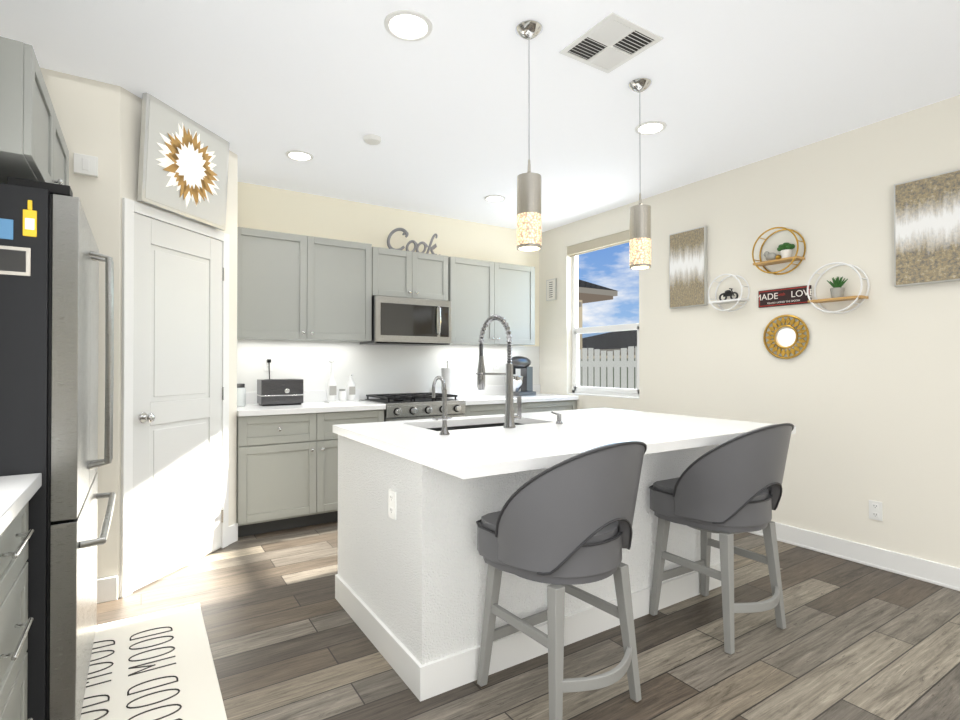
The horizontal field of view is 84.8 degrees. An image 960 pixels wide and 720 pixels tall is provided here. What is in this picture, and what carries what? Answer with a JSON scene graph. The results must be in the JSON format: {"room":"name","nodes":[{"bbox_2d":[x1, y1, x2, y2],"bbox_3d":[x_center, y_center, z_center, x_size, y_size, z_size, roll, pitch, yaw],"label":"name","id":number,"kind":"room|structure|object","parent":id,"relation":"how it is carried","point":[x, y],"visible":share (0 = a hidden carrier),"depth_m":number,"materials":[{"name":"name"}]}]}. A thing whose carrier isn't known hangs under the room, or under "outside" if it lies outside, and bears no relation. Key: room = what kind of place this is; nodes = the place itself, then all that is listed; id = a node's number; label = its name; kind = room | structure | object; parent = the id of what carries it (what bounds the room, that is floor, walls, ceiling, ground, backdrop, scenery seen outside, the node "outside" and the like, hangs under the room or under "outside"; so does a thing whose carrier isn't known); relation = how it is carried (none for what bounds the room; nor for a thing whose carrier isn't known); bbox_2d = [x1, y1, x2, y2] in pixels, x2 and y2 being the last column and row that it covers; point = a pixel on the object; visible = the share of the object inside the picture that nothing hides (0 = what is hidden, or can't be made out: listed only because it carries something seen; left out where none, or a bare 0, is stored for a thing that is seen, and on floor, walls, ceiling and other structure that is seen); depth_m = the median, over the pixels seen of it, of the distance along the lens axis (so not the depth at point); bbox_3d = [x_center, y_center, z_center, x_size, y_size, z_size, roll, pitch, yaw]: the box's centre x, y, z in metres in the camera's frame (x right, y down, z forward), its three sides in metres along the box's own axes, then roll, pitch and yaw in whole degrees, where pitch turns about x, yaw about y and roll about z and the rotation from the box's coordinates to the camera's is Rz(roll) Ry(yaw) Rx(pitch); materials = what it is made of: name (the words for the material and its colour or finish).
{"room":"kitchen","nodes":[
{"label":"kitchen","id":0,"kind":"room"},
{"bbox_2d":[0,36,68,185],"bbox_3d":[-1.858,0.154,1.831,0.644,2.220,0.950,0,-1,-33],"label":"upper cabinet","id":1,"kind":"object","parent":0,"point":[33,145],"visible":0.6,"depth_m":1.60,"materials":[{"name":"grey wood"}]},
{"bbox_2d":[40,67,237,597],"bbox_3d":[-2.322,-0.095,3.309,1.466,2.740,1.263,0,-1,-33],"label":"wall","id":2,"kind":"structure","parent":0,"point":[101,121],"depth_m":2.80,"materials":[{"name":"beige paint"}]},
{"bbox_2d":[74,153,97,176],"bbox_3d":[-2.042,-1.009,2.725,0.100,0.100,0.033,0,-1,-33],"label":"door chime","id":3,"kind":"object","parent":2,"relation":"attached to","point":[86,165],"visible":0.98,"depth_m":2.71,"materials":[{"name":"white plastic"}]},
{"bbox_2d":[97,523,237,603],"bbox_3d":[-1.875,1.212,3.226,0.810,0.125,0.684,0,-1,-33],"label":"baseboard","id":4,"kind":"structure","parent":2,"relation":"attached to","point":[107,589],"depth_m":2.77,"materials":[{"name":"white"}]},
{"bbox_2d":[120,198,229,597],"bbox_3d":[-1.827,0.202,3.224,0.598,2.145,0.598,0,-1,-33],"label":"pantry door","id":5,"kind":"structure","parent":2,"relation":"in","point":[175,413],"depth_m":3.15,"materials":[{"name":"white wood"}]},
{"bbox_2d":[137,93,229,230],"bbox_3d":[-1.784,-1.184,3.218,0.066,0.620,0.669,0,0,12],"label":"framed picture","id":6,"kind":"object","parent":2,"relation":"attached to","point":[183,164],"visible":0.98,"depth_m":3.14,"materials":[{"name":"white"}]},
{"bbox_2d":[237,182,538,385],"bbox_3d":[-1.346,-0.084,4.781,5.020,2.740,0.160,0,-1,-33],"label":"wall","id":7,"kind":"structure","parent":0,"point":[261,207],"depth_m":4.92,"materials":[{"name":"beige paint"}]},
{"bbox_2d":[237,227,534,345],"bbox_3d":[-0.721,-0.583,4.869,2.898,0.840,0.363,0,-1,-33],"label":"upper cabinet","id":8,"kind":"object","parent":7,"relation":"attached to","point":[293,287],"visible":0.98,"depth_m":4.47,"materials":[{"name":"grey wood"}]},
{"bbox_2d":[360,296,450,345],"bbox_3d":[-0.672,-0.348,4.848,0.747,0.410,0.448,0,-1,-33],"label":"microwave","id":9,"kind":"object","parent":8,"relation":"attached to","point":[409,321],"visible":0.98,"depth_m":4.68,"materials":[{"name":"silver metal"}]},
{"bbox_2d":[387,228,439,254],"bbox_3d":[-0.618,-1.107,4.971,0.560,0.247,0.024,0,-1,-33],"label":"sign","id":10,"kind":"object","parent":8,"relation":"on","point":[416,244],"visible":0.83,"depth_m":4.96,"materials":[{"name":"silver metal"}]},
{"bbox_2d":[237,339,538,399],"bbox_3d":[-0.684,0.164,5.106,3.227,0.650,0.004,0,-1,-33],"label":"backsplash","id":11,"kind":"structure","parent":7,"relation":"attached to","point":[383,369],"depth_m":4.90,"materials":[{"name":"white tile"}]},
{"bbox_2d":[264,357,272,370],"bbox_3d":[-1.769,0.033,4.403,0.070,0.115,0.009,0,-1,-33],"label":"outlet","id":12,"kind":"object","parent":11,"relation":"attached to","point":[266,365],"depth_m":4.40,"materials":[{"name":"white plastic"}]},
{"bbox_2d":[246,384,539,403],"bbox_3d":[-0.678,0.319,5.096,3.228,0.100,0.020,0,-1,-33],"label":"backsplash","id":13,"kind":"structure","parent":7,"relation":"attached to","point":[495,390],"depth_m":5.38,"materials":[{"name":"white tile"}]},
{"bbox_2d":[0,0,959,231],"bbox_3d":[0.877,-1.540,1.329,5.300,0.120,8.670,0,-1,-33],"label":"ceiling","id":14,"kind":"structure","parent":0,"point":[263,87],"depth_m":2.79,"materials":[{"name":"white paint"}]},
{"bbox_2d":[285,150,313,160],"bbox_3d":[-1.289,-1.457,3.759,0.194,0.008,0.194,0,-1,-33],"label":"recessed light","id":15,"kind":"object","parent":14,"relation":"in","point":[297,155],"visible":1,"depth_m":3.75,"materials":[{"name":"white plastic"}]},
{"bbox_2d":[363,134,381,144],"bbox_3d":[-0.709,-1.448,3.466,0.120,0.030,0.120,0,-1,-33],"label":"smoke detector","id":16,"kind":"object","parent":14,"relation":"attached to","point":[371,139],"visible":0.98,"depth_m":3.44,"materials":[{"name":"white plastic"}]},
{"bbox_2d":[384,9,432,41],"bbox_3d":[-0.315,-1.468,2.316,0.214,0.008,0.214,0,-1,-33],"label":"recessed light","id":17,"kind":"object","parent":14,"relation":"in","point":[408,25],"visible":1,"depth_m":2.31,"materials":[{"name":"white plastic"}]},
{"bbox_2d":[484,195,504,201],"bbox_3d":[0.132,-1.450,4.730,0.194,0.008,0.194,0,-1,-33],"label":"recessed light","id":18,"kind":"object","parent":14,"relation":"in","point":[494,198],"visible":1,"depth_m":4.72,"materials":[{"name":"white plastic"}]},
{"bbox_2d":[515,20,542,251],"bbox_3d":[0.218,-0.982,2.334,0.124,0.979,0.124,0,-1,-33],"label":"pendant light","id":19,"kind":"object","parent":14,"relation":"hanging from","point":[529,210],"visible":1,"depth_m":2.29,"materials":[{"name":"silver metal"}]},
{"bbox_2d":[559,12,663,73],"bbox_3d":[0.608,-1.467,2.457,0.330,0.011,0.340,0,-1,-33],"label":"ceiling vent","id":20,"kind":"object","parent":14,"relation":"in","point":[610,42],"visible":1,"depth_m":2.44,"materials":[{"name":"white"}]},
{"bbox_2d":[628,78,651,269],"bbox_3d":[0.850,-0.978,2.793,0.124,0.979,0.124,0,-1,-33],"label":"pendant light","id":21,"kind":"object","parent":14,"relation":"hanging from","point":[640,236],"visible":1,"depth_m":2.75,"materials":[{"name":"silver metal"}]},
{"bbox_2d":[635,121,666,134],"bbox_3d":[1.075,-1.460,3.316,0.194,0.008,0.194,0,-1,-33],"label":"recessed light","id":22,"kind":"object","parent":14,"relation":"in","point":[651,127],"visible":0.94,"depth_m":3.31,"materials":[{"name":"white plastic"}]},
{"bbox_2d":[97,521,959,719],"bbox_3d":[0.877,1.320,1.308,5.300,0.120,8.670,0,-1,-33],"label":"floor","id":23,"kind":"structure","parent":0,"point":[288,639],"depth_m":2.29,"materials":[{"name":"brown wood"}]},
{"bbox_2d":[0,505,33,719],"bbox_3d":[-1.441,0.819,1.145,0.612,0.880,0.634,0,-1,-33],"label":"base cabinet","id":24,"kind":"object","parent":23,"relation":"on","point":[15,624],"depth_m":1.41,"materials":[{"name":"grey wood"}]},
{"bbox_2d":[0,473,41,536],"bbox_3d":[-0.664,0.350,-0.034,0.642,0.040,3.464,0,-1,-33],"label":"countertop","id":25,"kind":"structure","parent":24,"relation":"on","point":[16,491],"depth_m":1.37,"materials":[{"name":"white stone"}]},
{"bbox_2d":[0,177,115,719],"bbox_3d":[-1.771,0.357,1.861,0.774,1.815,0.920,0,-1,-33],"label":"refrigerator","id":26,"kind":"object","parent":23,"relation":"on","point":[51,256],"visible":1,"depth_m":1.62,"materials":[{"name":"grey metal"}]},
{"bbox_2d":[80,603,226,719],"bbox_3d":[-1.341,1.257,2.071,0.520,0.015,1.230,0,-1,-33],"label":"kitchen mat","id":27,"kind":"object","parent":23,"relation":"on","point":[157,666],"visible":0.83,"depth_m":2.12,"materials":[{"name":"beige fabric"}]},
{"bbox_2d":[236,408,385,536],"bbox_3d":[-1.411,0.842,4.267,1.100,0.880,0.616,0,-1,-33],"label":"base cabinet","id":28,"kind":"object","parent":23,"relation":"on","point":[287,466],"depth_m":3.91,"materials":[{"name":"grey wood"}]},
{"bbox_2d":[237,400,385,415],"bbox_3d":[-1.404,0.382,4.260,1.104,0.040,0.641,0,-1,-33],"label":"countertop","id":29,"kind":"structure","parent":28,"relation":"on","point":[307,405],"depth_m":4.08,"materials":[{"name":"white stone"}]},
{"bbox_2d":[237,383,245,406],"bbox_3d":[-1.876,0.271,4.105,0.090,0.178,0.089,0,-1,-33],"label":"jar","id":30,"kind":"object","parent":29,"relation":"on","point":[241,395],"visible":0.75,"depth_m":4.07,"materials":[{"name":"white glass"}]},
{"bbox_2d":[257,379,303,405],"bbox_3d":[-1.605,0.258,4.255,0.341,0.206,0.203,0,-1,-33],"label":"toaster","id":31,"kind":"object","parent":29,"relation":"on","point":[273,392],"visible":1,"depth_m":4.17,"materials":[{"name":"grey metal"}]},
{"bbox_2d":[267,359,270,378],"bbox_3d":[-1.738,0.169,4.353,0.030,0.351,0.105,0,-1,-33],"label":"cord","id":32,"kind":"object","parent":31,"relation":"attached to","point":[269,361],"visible":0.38,"depth_m":4.38,"materials":[{"name":"black plastic"}]},
{"bbox_2d":[324,358,358,402],"bbox_3d":[-1.200,0.174,4.552,0.260,0.379,0.160,0,-1,-33],"label":"soap tray","id":33,"kind":"object","parent":29,"relation":"on","point":[331,390],"visible":1,"depth_m":4.50,"materials":[{"name":"white ceramic"}]},
{"bbox_2d":[362,392,464,421],"bbox_3d":[-0.596,0.800,4.722,0.747,0.972,0.678,0,-1,-33],"label":"range","id":34,"kind":"object","parent":23,"relation":"on","point":[407,406],"visible":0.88,"depth_m":4.51,"materials":[{"name":"silver metal"}]},
{"bbox_2d":[463,404,527,416],"bbox_3d":[-0.024,0.849,5.157,0.669,0.880,0.616,0,-1,-33],"label":"base cabinet","id":35,"kind":"object","parent":23,"relation":"on","point":[470,409],"depth_m":4.86,"materials":[{"name":"grey wood"}]},
{"bbox_2d":[449,392,578,403],"bbox_3d":[0.273,0.391,5.337,1.366,0.040,0.641,0,-1,-33],"label":"countertop","id":36,"kind":"structure","parent":35,"relation":"on","point":[534,399],"depth_m":5.15,"materials":[{"name":"white stone"}]},
{"bbox_2d":[440,361,454,397],"bbox_3d":[-0.317,0.189,5.119,0.150,0.357,0.150,0,-1,-33],"label":"paper towel","id":37,"kind":"object","parent":36,"relation":"on","point":[447,374],"visible":0.62,"depth_m":5.07,"materials":[{"name":"white paper"}]},
{"bbox_2d":[504,356,535,395],"bbox_3d":[0.402,0.165,5.533,0.325,0.412,0.220,0,-1,-33],"label":"stand mixer","id":38,"kind":"object","parent":36,"relation":"on","point":[524,381],"visible":0.73,"depth_m":5.50,"materials":[{"name":"silver metal"}]},
{"bbox_2d":[333,420,720,701],"bbox_3d":[0.324,0.832,2.909,1.953,0.880,1.024,0,-1,-33],"label":"kitchen island","id":39,"kind":"object","parent":23,"relation":"on","point":[418,499],"depth_m":2.20,"materials":[{"name":"white paint"}]},
{"bbox_2d":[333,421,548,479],"bbox_3d":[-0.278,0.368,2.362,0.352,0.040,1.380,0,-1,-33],"label":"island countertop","id":40,"kind":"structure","parent":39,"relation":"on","point":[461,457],"depth_m":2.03,"materials":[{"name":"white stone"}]},
{"bbox_2d":[432,376,451,434],"bbox_3d":[-0.200,0.211,2.493,0.091,0.273,0.142,0,-1,-33],"label":"filter faucet","id":41,"kind":"object","parent":40,"relation":"on","point":[444,430],"visible":1,"depth_m":2.45,"materials":[{"name":"silver metal"}]},
{"bbox_2d":[447,420,684,467],"bbox_3d":[0.336,0.369,2.435,0.760,0.040,0.840,0,-1,-33],"label":"island countertop","id":42,"kind":"structure","parent":39,"relation":"on","point":[560,442],"depth_m":2.33,"materials":[{"name":"white stone"}]},
{"bbox_2d":[476,315,521,427],"bbox_3d":[0.098,0.053,2.849,0.107,0.596,0.332,0,-1,-33],"label":"spring faucet","id":43,"kind":"object","parent":42,"relation":"on","point":[510,417],"visible":1,"depth_m":2.73,"materials":[{"name":"silver metal"}]},
{"bbox_2d":[551,411,562,423],"bbox_3d":[0.424,0.318,2.909,0.040,0.066,0.080,0,-1,-33],"label":"soap dispenser","id":44,"kind":"object","parent":42,"relation":"on","point":[559,421],"visible":1,"depth_m":2.88,"materials":[{"name":"silver metal"}]},
{"bbox_2d":[501,408,795,447],"bbox_3d":[0.910,0.374,3.124,0.950,0.040,1.380,0,-1,-33],"label":"island countertop","id":45,"kind":"structure","parent":39,"relation":"on","point":[697,432],"depth_m":2.92,"materials":[{"name":"white stone"}]},
{"bbox_2d":[528,400,576,412],"bbox_3d":[0.501,0.852,5.494,0.805,0.880,0.616,0,-1,-33],"label":"base cabinet","id":46,"kind":"object","parent":23,"relation":"on","point":[545,405],"depth_m":5.28,"materials":[{"name":"grey"}]},
{"bbox_2d":[476,441,646,719],"bbox_3d":[0.323,0.767,1.968,0.586,0.989,0.570,0,-1,-33],"label":"bar stool","id":47,"kind":"object","parent":23,"relation":"on","point":[562,528],"visible":1,"depth_m":1.77,"materials":[{"name":"grey fabric"}]},
{"bbox_2d":[649,423,793,654],"bbox_3d":[1.173,0.771,2.515,0.586,0.989,0.564,0,-1,-33],"label":"bar stool","id":48,"kind":"object","parent":23,"relation":"on","point":[728,490],"visible":1,"depth_m":2.33,"materials":[{"name":"grey fabric"}]},
{"bbox_2d":[539,95,959,567],"bbox_3d":[2.922,-0.100,2.631,0.160,2.740,8.070,0,-1,-33],"label":"wall","id":49,"kind":"structure","parent":0,"point":[864,397],"depth_m":3.48,"materials":[{"name":"beige paint"}]},
{"bbox_2d":[546,278,556,300],"bbox_3d":[0.785,-0.773,5.798,0.016,0.235,0.160,0,-1,-33],"label":"frame","id":50,"kind":"object","parent":49,"relation":"attached to","point":[551,289],"visible":1,"depth_m":5.78,"materials":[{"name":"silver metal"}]},
{"bbox_2d":[567,230,638,398],"bbox_3d":[1.239,-0.425,5.225,0.123,1.570,0.970,0,-1,-33],"label":"window","id":51,"kind":"structure","parent":49,"relation":"in","point":[576,250],"depth_m":5.33,"materials":[{"name":"white plastic"}]},
{"bbox_2d":[669,226,707,308],"bbox_3d":[1.712,-0.752,4.337,0.034,0.630,0.340,0,-1,-33],"label":"canvas art","id":52,"kind":"object","parent":49,"relation":"attached to","point":[688,282],"visible":0.98,"depth_m":4.31,"materials":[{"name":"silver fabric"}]},
{"bbox_2d":[708,274,749,311],"bbox_3d":[1.886,-0.510,3.994,0.106,0.281,0.281,0,-1,-33],"label":"wall shelf","id":53,"kind":"object","parent":49,"relation":"attached to","point":[727,293],"visible":1,"depth_m":3.98,"materials":[{"name":"silver metal"}]},
{"bbox_2d":[752,227,805,274],"bbox_3d":[2.087,-0.762,3.682,0.106,0.321,0.321,0,-1,-33],"label":"wall shelf","id":54,"kind":"object","parent":49,"relation":"attached to","point":[785,249],"visible":1,"depth_m":3.65,"materials":[{"name":"gold metal"}]},
{"bbox_2d":[755,285,813,307],"bbox_3d":[2.134,-0.443,3.692,0.020,0.122,0.397,0,-1,-33],"label":"sign","id":55,"kind":"object","parent":49,"relation":"attached to","point":[784,296],"visible":0.98,"depth_m":3.69,"materials":[{"name":"black"}]},
{"bbox_2d":[763,315,808,358],"bbox_3d":[2.140,-0.162,3.680,0.024,0.312,0.312,0,-1,-33],"label":"sunburst mirror","id":56,"kind":"object","parent":49,"relation":"attached to","point":[786,338],"visible":1,"depth_m":3.68,"materials":[{"name":"gold metal"}]},
{"bbox_2d":[807,262,869,313],"bbox_3d":[2.287,-0.459,3.369,0.106,0.321,0.321,0,-1,-33],"label":"wall shelf","id":57,"kind":"object","parent":49,"relation":"attached to","point":[837,291],"visible":1,"depth_m":3.35,"materials":[{"name":"silver metal"}]},
{"bbox_2d":[748,522,959,590],"bbox_3d":[3.026,1.205,2.296,0.016,0.125,7.410,0,-1,-33],"label":"baseboard","id":58,"kind":"structure","parent":49,"relation":"attached to","point":[939,574],"depth_m":3.24,"materials":[{"name":"white"}]},
{"bbox_2d":[869,500,882,520],"bbox_3d":[2.430,0.925,3.232,0.009,0.115,0.070,0,-1,-33],"label":"outlet","id":59,"kind":"object","parent":49,"relation":"attached to","point":[875,511],"depth_m":3.23,"materials":[{"name":"white plastic"}]},
{"bbox_2d":[894,169,959,286],"bbox_3d":[2.663,-0.743,2.856,0.034,0.610,0.680,0,-1,-33],"label":"canvas art","id":60,"kind":"object","parent":49,"relation":"attached to","point":[926,230],"visible":0.98,"depth_m":3.00,"materials":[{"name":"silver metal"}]},
{"label":"outside","id":61,"kind":"structure","parent":0,"visible":0},
{"bbox_3d":[4.218,1.772,19.332,52.000,0.150,52.000,0,-1,-33],"label":"ground","id":62,"kind":"structure","parent":61,"visible":0},
{"bbox_2d":[578,279,617,358],"bbox_3d":[-5.605,-1.275,13.137,13.930,5.850,11.030,0,-1,-33],"label":"house","id":63,"kind":"structure","parent":62,"relation":"on","point":[588,292],"depth_m":12.13,"materials":[{"name":"paint"}]},
{"bbox_2d":[579,346,636,388],"bbox_3d":[4.771,0.676,5.613,0.900,1.834,12.300,0,-1,-33],"label":"fence","id":64,"kind":"object","parent":62,"relation":"on","point":[609,375],"depth_m":8.91,"materials":[{"name":"white wood"}]},
{"bbox_2d":[582,330,636,358],"bbox_3d":[9.864,-0.081,17.029,10.180,3.520,15.180,0,-1,-33],"label":"house","id":65,"kind":"structure","parent":62,"relation":"on","point":[619,343],"depth_m":17.97,"materials":[{"name":"paint"}]}
]}

